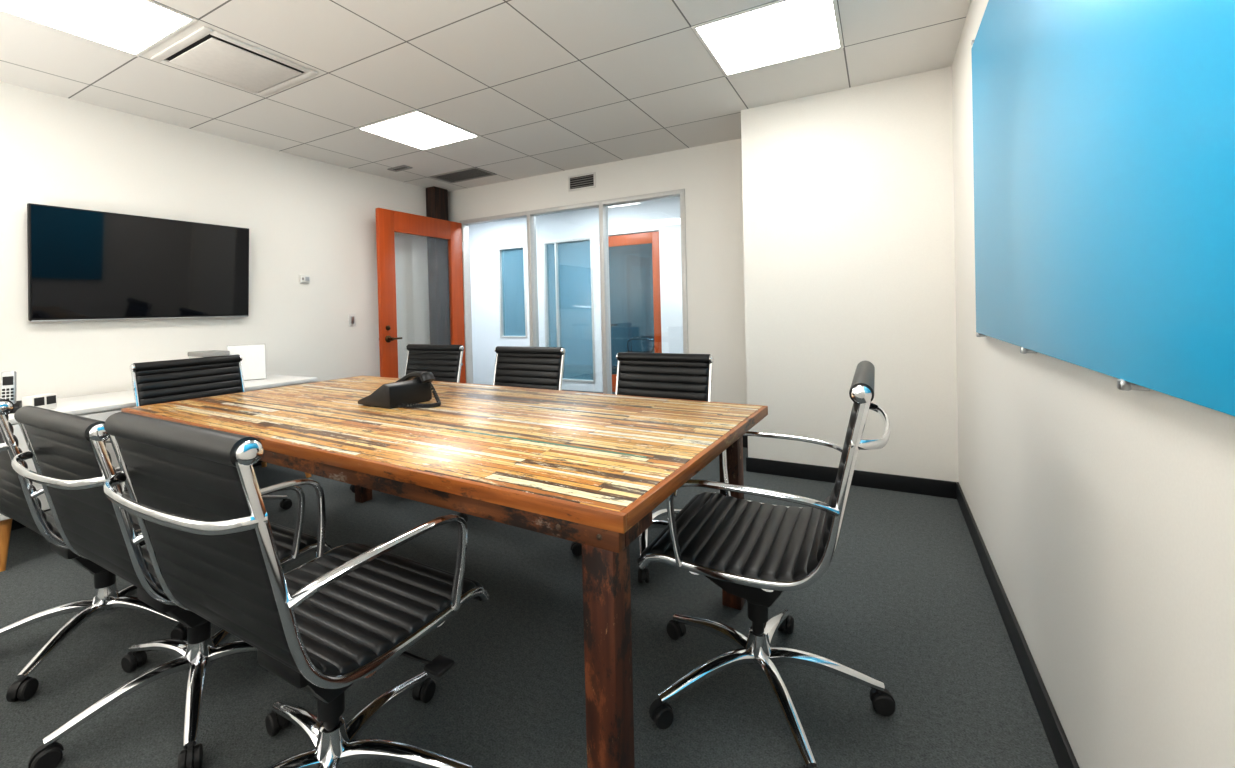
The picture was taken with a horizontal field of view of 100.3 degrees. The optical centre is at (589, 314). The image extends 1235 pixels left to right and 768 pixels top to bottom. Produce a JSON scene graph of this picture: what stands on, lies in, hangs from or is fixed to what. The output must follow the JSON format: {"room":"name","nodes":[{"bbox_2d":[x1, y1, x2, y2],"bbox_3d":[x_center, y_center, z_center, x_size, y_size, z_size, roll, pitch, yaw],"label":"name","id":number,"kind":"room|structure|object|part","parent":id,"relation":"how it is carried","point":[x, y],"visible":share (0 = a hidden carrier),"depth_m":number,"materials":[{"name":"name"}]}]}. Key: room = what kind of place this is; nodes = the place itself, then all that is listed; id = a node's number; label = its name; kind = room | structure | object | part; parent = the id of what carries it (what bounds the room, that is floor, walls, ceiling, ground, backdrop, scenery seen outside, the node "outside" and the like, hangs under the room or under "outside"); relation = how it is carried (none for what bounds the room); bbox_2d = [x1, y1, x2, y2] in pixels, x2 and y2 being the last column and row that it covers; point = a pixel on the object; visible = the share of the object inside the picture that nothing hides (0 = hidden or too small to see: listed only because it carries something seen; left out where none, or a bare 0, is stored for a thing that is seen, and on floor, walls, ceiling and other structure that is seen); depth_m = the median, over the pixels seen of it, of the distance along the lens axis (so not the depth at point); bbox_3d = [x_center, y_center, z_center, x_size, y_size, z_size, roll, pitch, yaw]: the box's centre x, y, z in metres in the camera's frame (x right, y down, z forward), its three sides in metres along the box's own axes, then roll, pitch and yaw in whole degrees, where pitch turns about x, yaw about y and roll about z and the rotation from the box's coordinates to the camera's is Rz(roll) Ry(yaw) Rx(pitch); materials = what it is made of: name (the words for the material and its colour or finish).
{"room":"office","nodes":[
{"label":"office","id":0,"kind":"room"},
{"bbox_2d":[0,81,429,400],"bbox_3d":[-2.876,-0.059,3.439,0.120,2.440,5.379,-1,1,30],"label":"wall","id":1,"kind":"structure","parent":0,"point":[316,219],"depth_m":3.63,"materials":[{"name":"paint"}]},
{"bbox_2d":[11,463,260,530],"bbox_3d":[-2.790,1.113,3.419,0.012,0.095,5.139,-1,1,30],"label":"baseboard","id":2,"kind":"structure","parent":1,"relation":"attached to","point":[15,525],"depth_m":2.82,"materials":[{"name":"black rubber"}]},
{"bbox_2d":[27,203,248,321],"bbox_3d":[-2.818,-0.295,3.327,0.101,0.652,1.126,-1,1,30],"label":"television","id":3,"kind":"object","parent":1,"relation":"attached to","point":[84,265],"visible":1,"depth_m":3.20,"materials":[{"name":"black glass"}]},
{"bbox_3d":[-2.820,0.025,3.336,0.032,0.012,1.118,-1,1,30],"label":"trim","id":4,"kind":"part","parent":3,"relation":"part of","materials":[{"name":"silver metal"}]},
{"bbox_2d":[299,275,309,282],"bbox_3d":[-2.344,-0.291,4.237,0.025,0.070,0.086,-1,1,30],"label":"thermostat","id":5,"kind":"object","parent":1,"relation":"attached to","point":[302,278],"visible":1,"depth_m":4.22,"materials":[{"name":"white plastic"}]},
{"bbox_2d":[348,313,355,326],"bbox_3d":[-2.128,0.051,4.618,0.011,0.116,0.072,-1,1,30],"label":"light switch","id":6,"kind":"object","parent":1,"relation":"attached to","point":[351,317],"visible":1,"depth_m":4.61,"materials":[{"name":"white plastic"}]},
{"bbox_2d":[426,186,450,344],"bbox_3d":[-1.586,-0.110,5.455,0.127,2.438,0.200,-1,1,30],"label":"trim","id":7,"kind":"structure","parent":1,"relation":"attached to","point":[436,197],"depth_m":5.38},
{"bbox_2d":[0,0,970,191],"bbox_3d":[-0.900,-1.365,2.284,4.700,0.100,5.339,-1,1,30],"label":"ceiling","id":8,"kind":"structure","parent":0,"point":[546,86],"depth_m":2.85,"materials":[{"name":"tile"}]},
{"bbox_2d":[0,0,197,56],"bbox_3d":[-2.132,-1.281,2.145,0.610,0.006,0.610,-1,1,30],"label":"recessed light","id":9,"kind":"object","parent":8,"relation":"in","point":[132,27],"visible":1,"depth_m":2.24,"materials":[{"name":"white plastic"}]},
{"bbox_2d":[150,26,317,95],"bbox_3d":[-1.831,-1.288,2.675,0.540,0.018,0.540,-1,1,30],"label":"ceiling vent","id":10,"kind":"object","parent":8,"relation":"in","point":[206,52],"visible":1,"depth_m":2.62,"materials":[{"name":"white metal"}]},
{"bbox_3d":[-1.831,-1.287,2.675,0.428,0.017,0.428,-1,1,30],"label":"plate","id":11,"kind":"part","parent":10,"relation":"part of","materials":[{"name":"white metal"}]},
{"bbox_2d":[387,165,412,171],"bbox_3d":[-1.711,-1.315,4.644,0.220,0.010,0.100,-1,1,30],"label":"ceiling vent","id":12,"kind":"object","parent":8,"relation":"in","point":[402,167],"visible":1,"depth_m":4.63,"materials":[{"name":"grey metal"}]},
{"bbox_2d":[356,110,480,150],"bbox_3d":[-1.229,-1.319,3.735,0.610,0.006,0.610,-1,1,30],"label":"recessed light","id":13,"kind":"object","parent":8,"relation":"in","point":[417,129],"visible":1,"depth_m":3.70,"materials":[{"name":"white plastic"}]},
{"bbox_2d":[430,167,496,182],"bbox_3d":[-1.214,-1.330,4.934,0.580,0.010,0.300,-1,1,30],"label":"ceiling vent","id":14,"kind":"object","parent":8,"relation":"in","point":[474,172],"visible":1,"depth_m":4.93,"materials":[{"name":"grey metal"}]},
{"bbox_2d":[691,0,843,76],"bbox_3d":[0.891,-1.359,2.530,0.610,0.006,0.610,-1,1,30],"label":"recessed light","id":15,"kind":"object","parent":8,"relation":"in","point":[780,31],"visible":1,"depth_m":2.50,"materials":[{"name":"white plastic"}]},
{"bbox_2d":[0,364,1058,767],"bbox_3d":[-0.936,1.149,4.932,7.861,0.100,10.200,-1,1,30],"label":"floor","id":16,"kind":"structure","parent":0,"point":[904,600],"depth_m":1.64,"materials":[{"name":"grey carpet"}]},
{"bbox_2d":[0,398,186,701],"bbox_3d":[-1.757,0.696,1.862,0.674,0.906,0.696,-1,1,30],"label":"office chair","id":17,"kind":"object","parent":16,"relation":"on","point":[19,501],"visible":0.44,"depth_m":1.66,"materials":[{"name":"silver metal"}]},
{"bbox_3d":[-1.875,0.494,1.654,0.492,0.437,0.138,-1,1,30],"label":"backrest","id":18,"kind":"part","parent":17,"relation":"part of","materials":[{"name":"black leather"}]},
{"bbox_3d":[-1.901,1.059,1.784,0.313,0.075,0.044,-2,1,-26],"label":"leg","id":19,"kind":"part","parent":17,"relation":"part of","materials":[{"name":"silver metal"}]},
{"bbox_3d":[-1.723,1.056,1.691,0.044,0.075,0.313,-1,1,-8],"label":"leg","id":20,"kind":"part","parent":17,"relation":"part of","materials":[{"name":"silver metal"}]},
{"bbox_3d":[-1.551,0.520,1.711,0.014,0.503,0.567,-1,1,30],"label":"frame","id":21,"kind":"part","parent":17,"relation":"part of","materials":[{"name":"silver metal"}]},
{"bbox_3d":[-1.542,0.615,1.692,0.048,0.238,0.405,-1,1,30],"label":"armrest","id":22,"kind":"part","parent":17,"relation":"part of","materials":[{"name":"silver metal"}]},
{"bbox_3d":[-1.733,0.732,1.897,0.492,0.078,0.442,-1,1,30],"label":"seat","id":23,"kind":"part","parent":17,"relation":"part of","materials":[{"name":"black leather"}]},
{"bbox_3d":[-2.010,0.624,1.958,0.048,0.238,0.405,-1,1,30],"label":"armrest","id":24,"kind":"part","parent":17,"relation":"part of","materials":[{"name":"silver metal"}]},
{"bbox_3d":[-1.669,1.051,2.011,0.044,0.075,0.313,-1,1,28],"label":"leg","id":25,"kind":"part","parent":17,"relation":"part of","materials":[{"name":"silver metal"}]},
{"bbox_3d":[-1.580,1.051,1.831,0.313,0.075,0.044,-1,1,10],"label":"leg","id":26,"kind":"part","parent":17,"relation":"part of","materials":[{"name":"silver metal"}]},
{"bbox_2d":[0,374,317,571],"bbox_3d":[-2.569,0.814,3.102,0.642,0.693,1.580,-1,1,30],"label":"credenza","id":27,"kind":"object","parent":16,"relation":"on","point":[101,406],"visible":0.16,"depth_m":2.67,"materials":[{"name":"white laminate"}]},
{"bbox_3d":[-2.692,1.053,2.365,0.054,0.238,0.084,-2,1,-39],"label":"leg","id":28,"kind":"part","parent":27,"relation":"part of","materials":[{"name":"brown wood"}]},
{"bbox_2d":[0,371,21,413],"bbox_3d":[-2.843,0.381,2.515,0.085,0.200,0.108,-2,1,-40],"label":"cordless phone","id":29,"kind":"object","parent":27,"relation":"on","point":[8,379],"visible":0.87,"depth_m":2.52,"materials":[{"name":"white plastic"}]},
{"bbox_2d":[22,393,56,408],"bbox_3d":[-2.743,0.440,2.568,0.062,0.075,0.110,-1,1,5],"label":"power outlet","id":30,"kind":"object","parent":27,"relation":"on","point":[48,400],"visible":0.94,"depth_m":2.55,"materials":[{"name":"white plastic"}]},
{"bbox_3d":[-2.569,0.717,2.502,0.018,0.423,0.513,-1,1,30],"label":"door","id":31,"kind":"part","parent":27,"relation":"part of","materials":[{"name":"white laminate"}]},
{"bbox_2d":[188,350,229,358],"bbox_3d":[-2.551,0.356,3.452,0.211,0.215,0.160,-1,1,30],"label":"storage box","id":32,"kind":"object","parent":27,"relation":"on","point":[212,353],"visible":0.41,"depth_m":3.40,"materials":[{"name":"white plastic"}]},
{"bbox_2d":[227,344,265,380],"bbox_3d":[-2.402,0.335,3.607,0.224,0.243,0.137,-2,1,-32],"label":"paper","id":33,"kind":"object","parent":27,"relation":"on","point":[253,363],"visible":0.76,"depth_m":3.59,"materials":[{"name":"paper"}]},
{"bbox_2d":[11,406,330,767],"bbox_3d":[-1.202,0.691,1.541,0.668,0.896,0.668,-1,1,30],"label":"office chair","id":34,"kind":"object","parent":16,"relation":"on","point":[72,462],"visible":0.63,"depth_m":1.34,"materials":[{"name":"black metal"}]},
{"bbox_3d":[-1.416,0.527,1.652,0.014,0.503,0.567,-1,1,30],"label":"frame","id":35,"kind":"part","parent":34,"relation":"part of","materials":[{"name":"silver metal"}]},
{"bbox_3d":[-1.300,0.493,1.344,0.492,0.437,0.138,-1,1,30],"label":"backrest","id":36,"kind":"part","parent":34,"relation":"part of","materials":[{"name":"black leather"}]},
{"bbox_3d":[-1.279,1.048,1.417,0.044,0.075,0.313,-1,1,39],"label":"leg","id":37,"kind":"part","parent":34,"relation":"part of","materials":[{"name":"silver metal"}]},
{"bbox_3d":[-1.332,1.047,1.610,0.313,0.075,0.044,-1,1,21],"label":"leg","id":38,"kind":"part","parent":34,"relation":"part of","materials":[{"name":"silver metal"}]},
{"bbox_3d":[-1.079,1.043,1.408,0.044,0.075,0.313,-2,1,-33],"label":"leg","id":39,"kind":"part","parent":34,"relation":"part of","materials":[{"name":"silver metal"}]},
{"bbox_3d":[-0.975,0.519,1.402,0.014,0.503,0.567,-1,1,30],"label":"frame","id":40,"kind":"part","parent":34,"relation":"part of","materials":[{"name":"silver metal"}]},
{"bbox_3d":[-0.966,0.614,1.382,0.048,0.238,0.405,-1,1,30],"label":"armrest","id":41,"kind":"part","parent":34,"relation":"part of","materials":[{"name":"silver metal"}]},
{"bbox_3d":[-1.165,1.042,1.721,0.044,0.075,0.313,-1,1,3],"label":"leg","id":42,"kind":"part","parent":34,"relation":"part of","materials":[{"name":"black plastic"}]},
{"bbox_3d":[-1.008,1.039,1.595,0.313,0.075,0.044,-2,1,-15],"label":"leg","id":43,"kind":"part","parent":34,"relation":"part of","materials":[{"name":"silver metal"}]},
{"bbox_3d":[-1.158,0.731,1.587,0.492,0.078,0.442,-1,1,30],"label":"seat","id":44,"kind":"part","parent":34,"relation":"part of","materials":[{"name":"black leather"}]},
{"bbox_2d":[130,355,291,509],"bbox_3d":[-1.975,0.695,2.770,0.692,0.901,0.667,-1,1,30],"label":"office chair","id":45,"kind":"object","parent":16,"relation":"on","point":[156,382],"visible":0.16,"depth_m":2.86,"materials":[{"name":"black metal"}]},
{"bbox_3d":[-2.133,0.530,2.544,0.567,0.503,0.014,-1,1,30],"label":"frame","id":46,"kind":"part","parent":45,"relation":"part of","materials":[{"name":"silver metal"}]},
{"bbox_3d":[-2.191,0.494,2.868,0.138,0.437,0.492,-1,1,30],"label":"backrest","id":47,"kind":"part","parent":45,"relation":"part of","materials":[{"name":"black leather"}]},
{"bbox_3d":[-1.883,0.519,2.985,0.567,0.503,0.014,-1,1,30],"label":"frame","id":48,"kind":"part","parent":45,"relation":"part of","materials":[{"name":"silver metal"}]},
{"bbox_3d":[-1.873,1.047,2.895,0.044,0.075,0.313,-1,1,38],"label":"leg","id":49,"kind":"part","parent":45,"relation":"part of","materials":[{"name":"silver metal"}]},
{"bbox_2d":[103,412,488,767],"bbox_3d":[-0.620,0.661,1.206,0.667,0.934,0.692,-1,1,30],"label":"office chair","id":50,"kind":"object","parent":16,"relation":"on","point":[325,625],"visible":1,"depth_m":1.04,"materials":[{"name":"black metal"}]},
{"bbox_3d":[-0.729,0.445,0.994,0.492,0.437,0.138,-1,1,30],"label":"backrest","id":51,"kind":"part","parent":50,"relation":"part of","materials":[{"name":"black leather"}]},
{"bbox_3d":[-0.842,0.478,1.303,0.014,0.503,0.567,-1,1,30],"label":"frame","id":52,"kind":"part","parent":50,"relation":"part of","materials":[{"name":"silver metal"}]},
{"bbox_3d":[-0.861,0.575,1.300,0.048,0.238,0.405,-1,1,30],"label":"armrest","id":53,"kind":"part","parent":50,"relation":"part of","materials":[{"name":"silver metal"}]},
{"bbox_3d":[-0.741,1.038,1.106,0.313,0.075,0.044,-2,1,-33],"label":"leg","id":54,"kind":"part","parent":50,"relation":"part of","materials":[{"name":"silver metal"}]},
{"bbox_3d":[-0.732,1.036,1.306,0.313,0.075,0.044,-1,1,39],"label":"leg","id":55,"kind":"part","parent":50,"relation":"part of","materials":[{"name":"silver metal"}]},
{"bbox_3d":[-0.553,1.034,1.035,0.044,0.075,0.313,-2,1,-15],"label":"leg","id":56,"kind":"part","parent":50,"relation":"part of","materials":[{"name":"silver metal"}]},
{"bbox_3d":[-0.404,0.470,1.049,0.014,0.503,0.567,-1,1,30],"label":"frame","id":57,"kind":"part","parent":50,"relation":"part of","materials":[{"name":"silver metal"}]},
{"bbox_3d":[-0.395,0.566,1.029,0.048,0.238,0.405,-1,1,30],"label":"armrest","id":58,"kind":"part","parent":50,"relation":"part of","materials":[{"name":"silver metal"}]},
{"bbox_3d":[-0.584,0.682,1.236,0.492,0.078,0.442,-1,1,30],"label":"seat","id":59,"kind":"part","parent":50,"relation":"part of","materials":[{"name":"black leather"}]},
{"bbox_3d":[-0.539,1.030,1.359,0.044,0.075,0.313,-1,1,21],"label":"leg","id":60,"kind":"part","parent":50,"relation":"part of","materials":[{"name":"silver metal"}]},
{"bbox_3d":[-0.428,1.029,1.192,0.313,0.075,0.044,-1,1,3],"label":"leg","id":61,"kind":"part","parent":50,"relation":"part of","materials":[{"name":"silver metal"}]},
{"bbox_3d":[-0.415,0.771,1.181,0.230,0.037,0.053,-1,1,25],"label":"lever","id":62,"kind":"part","parent":50,"relation":"part of","materials":[{"name":"black plastic"}]},
{"bbox_2d":[350,344,463,497],"bbox_3d":[-1.250,0.672,3.480,0.667,0.896,0.670,-1,1,28],"label":"office chair","id":63,"kind":"object","parent":16,"relation":"on","point":[444,362],"visible":0.2,"depth_m":3.65,"materials":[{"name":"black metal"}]},
{"bbox_3d":[-1.139,0.465,3.662,0.492,0.437,0.138,-1,1,28],"label":"backrest","id":64,"kind":"part","parent":63,"relation":"part of","materials":[{"name":"black leather"}]},
{"bbox_3d":[-1.011,0.499,3.359,0.014,0.503,0.567,-1,1,28],"label":"frame","id":65,"kind":"part","parent":63,"relation":"part of","materials":[{"name":"silver metal"}]},
{"bbox_2d":[121,376,767,767],"bbox_3d":[-0.661,0.747,2.065,2.425,0.750,1.155,-1,1,32],"label":"conference table","id":66,"kind":"object","parent":16,"relation":"on","point":[591,470],"visible":0.77,"depth_m":1.40,"materials":[{"name":"brown wood"}]},
{"bbox_3d":[-1.379,0.794,3.121,0.072,0.670,0.072,-1,1,32],"label":"leg","id":67,"kind":"part","parent":66,"relation":"part of","materials":[{"name":"brown wood"}]},
{"bbox_2d":[358,371,440,408],"bbox_3d":[-0.765,0.309,2.143,0.358,0.128,0.217,-1,1,32],"label":"desk phone","id":68,"kind":"object","parent":66,"relation":"on","point":[405,392],"visible":1,"depth_m":2.10,"materials":[{"name":"black plastic"}]},
{"bbox_3d":[-0.669,0.330,2.093,0.142,0.084,0.163,-1,1,32],"label":"handset cord","id":69,"kind":"part","parent":68,"relation":"part of","materials":[{"name":"black plastic"}]},
{"bbox_3d":[0.040,0.781,1.022,0.072,0.670,0.072,-1,1,32],"label":"leg","id":70,"kind":"part","parent":66,"relation":"part of","materials":[{"name":"brown wood"}]},
{"bbox_3d":[0.539,0.759,1.944,0.072,0.670,0.072,-1,1,32],"label":"leg","id":71,"kind":"part","parent":66,"relation":"part of","materials":[{"name":"brown wood"}]},
{"bbox_2d":[457,346,565,522],"bbox_3d":[-0.522,0.659,2.999,0.674,0.896,0.695,-1,1,30],"label":"office chair","id":72,"kind":"object","parent":16,"relation":"on","point":[515,366],"visible":0.16,"depth_m":3.20,"materials":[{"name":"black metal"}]},
{"bbox_3d":[-0.728,0.494,3.142,0.014,0.503,0.567,-1,1,30],"label":"frame","id":73,"kind":"part","parent":72,"relation":"part of","materials":[{"name":"silver metal"}]},
{"bbox_3d":[-0.405,0.452,3.198,0.492,0.437,0.137,-1,1,30],"label":"backrest","id":74,"kind":"part","parent":72,"relation":"part of","materials":[{"name":"black leather"}]},
{"bbox_3d":[-0.287,0.486,2.891,0.014,0.503,0.567,-1,1,30],"label":"frame","id":75,"kind":"part","parent":72,"relation":"part of","materials":[{"name":"silver metal"}]},
{"bbox_2d":[626,336,654,352],"bbox_3d":[0.755,0.555,7.554,0.682,0.948,0.651,-1,1,13],"label":"office chair","id":76,"kind":"object","parent":16,"relation":"on","point":[631,339],"visible":0.28,"depth_m":7.54,"materials":[{"name":"silver metal"}]},
{"bbox_3d":[0.700,0.573,7.537,0.442,0.078,0.492,-1,1,10],"label":"seat","id":77,"kind":"part","parent":76,"relation":"part of","materials":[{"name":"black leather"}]},
{"bbox_3d":[0.822,0.453,7.787,0.405,0.238,0.048,-1,1,10],"label":"armrest","id":78,"kind":"part","parent":76,"relation":"part of","materials":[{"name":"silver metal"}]},
{"bbox_2d":[571,352,713,582],"bbox_3d":[0.275,0.651,2.421,0.651,0.888,0.682,-1,1,26],"label":"office chair","id":79,"kind":"object","parent":16,"relation":"on","point":[658,375],"visible":0.23,"depth_m":2.61,"materials":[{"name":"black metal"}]},
{"bbox_3d":[0.034,0.492,2.570,0.014,0.503,0.567,-1,1,30],"label":"frame","id":80,"kind":"part","parent":79,"relation":"part of","materials":[{"name":"silver metal"}]},
{"bbox_3d":[0.237,1.002,2.263,0.044,0.075,0.313,-1,1,7],"label":"leg","id":81,"kind":"part","parent":79,"relation":"part of","materials":[{"name":"silver metal"}]},
{"bbox_3d":[0.412,0.997,2.361,0.313,0.075,0.044,-1,1,25],"label":"leg","id":82,"kind":"part","parent":79,"relation":"part of","materials":[{"name":"silver metal"}]},
{"bbox_3d":[0.357,0.450,2.627,0.492,0.437,0.137,-1,1,30],"label":"backrest","id":83,"kind":"part","parent":79,"relation":"part of","materials":[{"name":"black leather"}]},
{"bbox_3d":[0.373,0.995,2.558,0.044,0.075,0.313,-1,1,43],"label":"leg","id":84,"kind":"part","parent":79,"relation":"part of","materials":[{"name":"silver metal"}]},
{"bbox_3d":[0.475,0.483,2.320,0.014,0.503,0.567,-1,1,30],"label":"frame","id":85,"kind":"part","parent":79,"relation":"part of","materials":[{"name":"silver metal"}]},
{"bbox_2d":[637,361,894,767],"bbox_3d":[0.503,0.625,1.521,0.682,0.948,0.651,-1,1,32],"label":"office chair","id":86,"kind":"object","parent":16,"relation":"on","point":[754,551],"visible":0.98,"depth_m":1.41,"materials":[{"name":"black leather"}]},
{"bbox_3d":[0.334,1.008,1.444,0.313,0.075,0.044,-2,1,-20],"label":"leg","id":87,"kind":"part","parent":86,"relation":"part of","materials":[{"name":"silver metal"}]},
{"bbox_3d":[0.388,1.005,1.638,0.044,0.075,0.313,-2,1,-38],"label":"leg","id":88,"kind":"part","parent":86,"relation":"part of","materials":[{"name":"silver metal"}]},
{"bbox_3d":[0.445,0.642,1.522,0.442,0.078,0.492,-1,1,29],"label":"seat","id":89,"kind":"part","parent":86,"relation":"part of","materials":[{"name":"black leather"}]},
{"bbox_3d":[0.382,0.533,1.247,0.405,0.238,0.048,-1,1,29],"label":"armrest","id":90,"kind":"part","parent":86,"relation":"part of","materials":[{"name":"silver metal"}]},
{"bbox_3d":[0.375,0.437,1.266,0.567,0.503,0.014,-1,1,29],"label":"frame","id":91,"kind":"part","parent":86,"relation":"part of","materials":[{"name":"silver metal"}]},
{"bbox_3d":[0.589,1.000,1.646,0.044,0.075,0.313,-1,1,34],"label":"leg","id":92,"kind":"part","parent":86,"relation":"part of","materials":[{"name":"silver metal"}]},
{"bbox_3d":[0.644,0.521,1.717,0.405,0.238,0.048,-1,1,29],"label":"armrest","id":93,"kind":"part","parent":86,"relation":"part of","materials":[{"name":"silver metal"}]},
{"bbox_3d":[0.501,1.005,1.333,0.044,0.075,0.313,-1,1,-2],"label":"leg","id":94,"kind":"part","parent":86,"relation":"part of","materials":[{"name":"silver metal"}]},
{"bbox_3d":[0.658,1.000,1.458,0.313,0.075,0.044,-1,1,16],"label":"leg","id":95,"kind":"part","parent":86,"relation":"part of","materials":[{"name":"silver metal"}]},
{"bbox_3d":[0.680,0.395,1.385,0.138,0.437,0.492,-1,1,29],"label":"backrest","id":96,"kind":"part","parent":86,"relation":"part of","materials":[{"name":"black leather"}]},
{"bbox_2d":[469,197,682,391],"bbox_3d":[0.514,-0.227,6.778,6.600,2.540,0.100,-1,1,30],"label":"wall","id":97,"kind":"structure","parent":0,"point":[661,215],"depth_m":7.17,"materials":[{"name":"paint"},{"name":"metal"}]},
{"bbox_2d":[498,245,526,337],"bbox_3d":[-1.127,-0.326,7.697,0.505,1.360,0.100,-1,1,30],"label":"window","id":98,"kind":"structure","parent":97,"relation":"in","point":[500,250],"depth_m":7.77,"materials":[{"name":"metal"}]},
{"bbox_2d":[543,237,595,382],"bbox_3d":[-0.274,-0.052,7.218,0.805,1.980,0.100,-1,1,30],"label":"window","id":99,"kind":"structure","parent":97,"relation":"in","point":[556,243],"depth_m":7.30,"materials":[{"name":"metal"}]},
{"bbox_2d":[608,231,661,391],"bbox_3d":[0.557,-0.007,6.759,0.866,2.080,0.176,-1,1,30],"label":"door","id":100,"kind":"structure","parent":97,"relation":"in","point":[649,237],"depth_m":6.57,"materials":[{"name":"orange wood"}]},
{"bbox_2d":[503,240,654,365],"bbox_3d":[0.941,-0.268,9.755,6.400,2.540,0.100,-1,1,30],"label":"wall","id":101,"kind":"structure","parent":0,"point":[631,266],"depth_m":10.28,"materials":[{"name":"blue glass"}]},
{"bbox_2d":[448,138,746,403],"bbox_3d":[0.430,-0.151,4.583,4.500,2.440,0.120,-1,1,30],"label":"wall","id":102,"kind":"structure","parent":0,"point":[710,175],"depth_m":4.23,"materials":[{"name":"paint"}]},
{"bbox_2d":[460,189,688,393],"bbox_3d":[-0.253,0.027,4.951,2.510,2.108,0.102,-1,1,30],"label":"window","id":103,"kind":"structure","parent":102,"relation":"in","point":[603,205],"depth_m":4.75,"materials":[{"name":"metal"}]},
{"bbox_2d":[375,208,465,382],"bbox_3d":[-1.614,0.071,5.066,0.176,2.065,1.056,-1,1,30],"label":"door","id":104,"kind":"structure","parent":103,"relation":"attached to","point":[388,222],"depth_m":4.74,"materials":[{"name":"orange wood"}]},
{"bbox_3d":[-1.820,0.223,4.698,0.176,0.064,0.147,-1,1,30],"label":"handle","id":105,"kind":"part","parent":104,"relation":"part of","materials":[{"name":"black metal"}]},
{"bbox_2d":[568,172,595,190],"bbox_3d":[-0.074,-1.226,4.766,0.290,0.140,0.014,-1,1,30],"label":"air vent","id":106,"kind":"object","parent":102,"relation":"in","point":[587,180],"visible":1,"depth_m":4.76,"materials":[{"name":"white metal"}]},
{"bbox_2d":[741,66,958,481],"bbox_3d":[1.702,-0.171,3.450,1.169,2.440,0.592,-1,1,30],"label":"wall","id":107,"kind":"structure","parent":0,"point":[848,193],"depth_m":3.15,"materials":[{"name":"paint"}]},
{"bbox_2d":[743,436,956,498],"bbox_3d":[1.460,1.006,3.609,1.762,0.095,0.604,-1,1,30],"label":"baseboard","id":108,"kind":"structure","parent":107,"relation":"attached to","point":[924,486],"depth_m":3.14,"materials":[{"name":"black rubber"}]},
{"bbox_2d":[952,0,1234,767],"bbox_3d":[1.139,-0.133,1.155,0.120,2.440,5.379,-1,1,30],"label":"wall","id":109,"kind":"structure","parent":0,"point":[1103,514],"depth_m":0.99,"materials":[{"name":"paint"}]},
{"bbox_2d":[956,482,1079,767],"bbox_3d":[0.964,1.047,0.943,0.012,0.095,4.546,-1,1,30],"label":"baseboard","id":110,"kind":"structure","parent":109,"relation":"attached to","point":[1064,756],"depth_m":1.53,"materials":[{"name":"black rubber"}]},
{"bbox_2d":[971,0,1234,415],"bbox_3d":[0.965,-0.474,1.019,0.035,1.179,2.440,-1,1,30],"label":"board","id":111,"kind":"object","parent":109,"relation":"attached to","point":[1104,130],"visible":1,"depth_m":0.84,"materials":[{"name":"glass"}]}
]}

